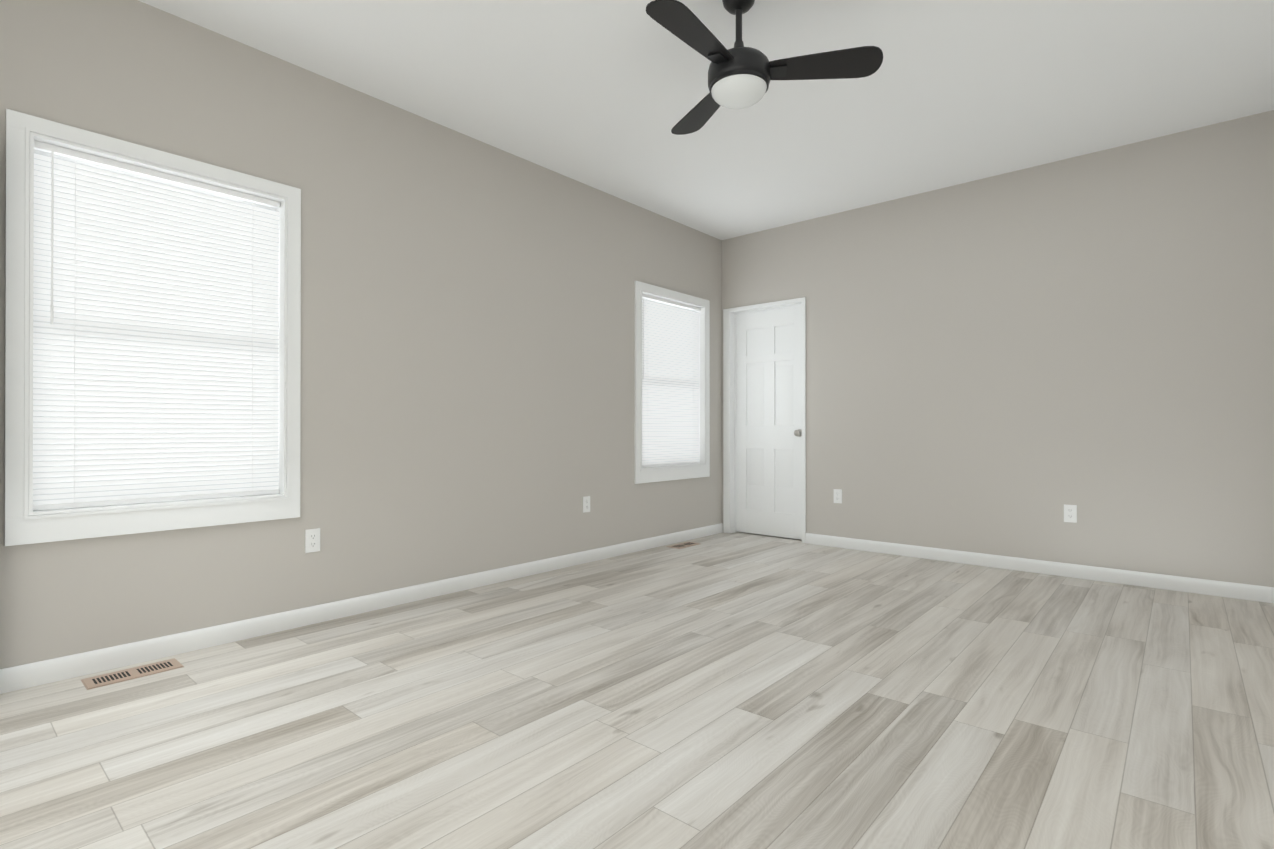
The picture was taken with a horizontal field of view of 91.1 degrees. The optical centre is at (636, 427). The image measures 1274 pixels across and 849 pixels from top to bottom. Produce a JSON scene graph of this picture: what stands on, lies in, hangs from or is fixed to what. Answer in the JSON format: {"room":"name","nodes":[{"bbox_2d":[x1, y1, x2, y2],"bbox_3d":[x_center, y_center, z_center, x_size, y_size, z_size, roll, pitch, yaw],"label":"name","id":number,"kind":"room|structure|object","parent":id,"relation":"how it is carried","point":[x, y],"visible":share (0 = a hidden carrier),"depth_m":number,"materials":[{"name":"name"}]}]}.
{"room":"empty bedroom","nodes":[
{"label":"empty bedroom","id":0,"kind":"room"},
{"bbox_2d":[0,0,721,668],"bbox_3d":[-1.093,-0.398,3.848,0.150,2.758,5.890,0,0,41],"label":"wall","id":1,"kind":"structure","parent":0,"point":[466,394],"depth_m":3.41,"materials":[{"name":"paint"}]},
{"bbox_2d":[4,109,300,545],"bbox_3d":[-2.038,-0.368,2.728,0.148,1.610,1.020,0,0,41],"label":"window","id":2,"kind":"structure","parent":1,"relation":"in","point":[152,339],"depth_m":2.64,"materials":[{"name":"white"}]},
{"bbox_2d":[305,528,319,552],"bbox_3d":[-1.618,0.563,3.123,0.007,0.115,0.070,0,0,41],"label":"electrical outlet","id":3,"kind":"object","parent":1,"relation":"attached to","point":[312,540],"visible":1,"depth_m":3.12,"materials":[{"name":"white plastic"}]},
{"bbox_2d":[0,523,722,693],"bbox_3d":[-1.031,0.937,3.790,0.014,0.088,5.590,0,0,41],"label":"baseboard","id":4,"kind":"structure","parent":1,"relation":"attached to","point":[20,677],"depth_m":3.02,"materials":[{"name":"white wood"}]},
{"bbox_2d":[583,496,589,512],"bbox_3d":[-0.366,0.558,4.558,0.007,0.115,0.070,0,0,41],"label":"electrical outlet","id":5,"kind":"object","parent":1,"relation":"attached to","point":[586,503],"visible":1,"depth_m":4.55,"materials":[{"name":"white plastic"}]},
{"bbox_2d":[634,281,709,483],"bbox_3d":[0.276,-0.359,5.381,0.148,1.610,1.020,0,0,41],"label":"window","id":6,"kind":"structure","parent":1,"relation":"in","point":[671,384],"depth_m":5.37,"materials":[{"name":"white"}]},
{"bbox_2d":[0,532,1273,848],"bbox_3d":[0.377,1.027,2.562,4.050,0.100,5.890,0,0,41],"label":"floor","id":7,"kind":"structure","parent":0,"point":[740,690],"depth_m":2.08,"materials":[{"name":"grey wood"}]},
{"bbox_2d":[81,658,183,689],"bbox_3d":[-1.999,0.974,2.485,0.140,0.004,0.300,0,0,41],"label":"floor vent","id":8,"kind":"object","parent":7,"relation":"in","point":[126,674],"visible":1,"depth_m":2.47,"materials":[{"name":"beige metal"}]},
{"bbox_2d":[667,542,699,548],"bbox_3d":[0.393,0.983,5.235,0.140,0.004,0.300,0,0,41],"label":"floor vent","id":9,"kind":"object","parent":7,"relation":"in","point":[683,545],"visible":1,"depth_m":5.21,"materials":[{"name":"beige metal"}]},
{"bbox_2d":[138,0,1273,239],"bbox_3d":[0.377,-1.831,2.571,4.050,0.100,5.890,0,0,41],"label":"ceiling","id":10,"kind":"structure","parent":0,"point":[606,96],"depth_m":3.23,"materials":[{"name":"white paint"}]},
{"bbox_2d":[646,0,882,134],"bbox_3d":[0.339,-1.555,2.489,0.999,0.452,0.900,0,0,41],"label":"ceiling fan","id":11,"kind":"object","parent":10,"relation":"hanging from","point":[740,76],"visible":1,"depth_m":2.49,"materials":[{"name":"black metal"}]},
{"bbox_2d":[722,110,1273,586],"bbox_3d":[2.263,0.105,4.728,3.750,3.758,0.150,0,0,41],"label":"wall","id":12,"kind":"structure","parent":0,"point":[1010,364],"depth_m":4.17,"materials":[{"name":"paint"}]},
{"bbox_2d":[723,297,805,542],"bbox_3d":[1.175,-0.063,5.665,0.828,2.100,0.159,0,0,41],"label":"door frame","id":13,"kind":"structure","parent":12,"relation":"attached to","point":[729,420],"depth_m":5.84,"materials":[{"name":"white wood"}]},
{"bbox_2d":[736,305,801,539],"bbox_3d":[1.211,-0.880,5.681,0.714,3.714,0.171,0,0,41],"label":"door","id":14,"kind":"structure","parent":12,"relation":"in","point":[769,422],"depth_m":5.66,"materials":[{"name":"white wood"}]},
{"bbox_2d":[834,489,841,503],"bbox_3d":[1.654,0.565,5.153,0.070,0.115,0.007,0,0,41],"label":"electrical outlet","id":15,"kind":"object","parent":12,"relation":"attached to","point":[837,495],"visible":1,"depth_m":5.15,"materials":[{"name":"white plastic"}]},
{"bbox_2d":[805,533,1273,602],"bbox_3d":[2.531,0.939,4.383,2.896,0.088,0.014,0,0,41],"label":"baseboard","id":16,"kind":"structure","parent":12,"relation":"attached to","point":[1210,587],"depth_m":4.13,"materials":[{"name":"white wood"}]},
{"bbox_2d":[1064,504,1076,522],"bbox_3d":[2.848,0.565,4.112,0.070,0.115,0.007,0,0,41],"label":"electrical outlet","id":17,"kind":"object","parent":12,"relation":"attached to","point":[1070,513],"visible":1,"depth_m":4.11,"materials":[{"name":"white plastic"}]}
]}

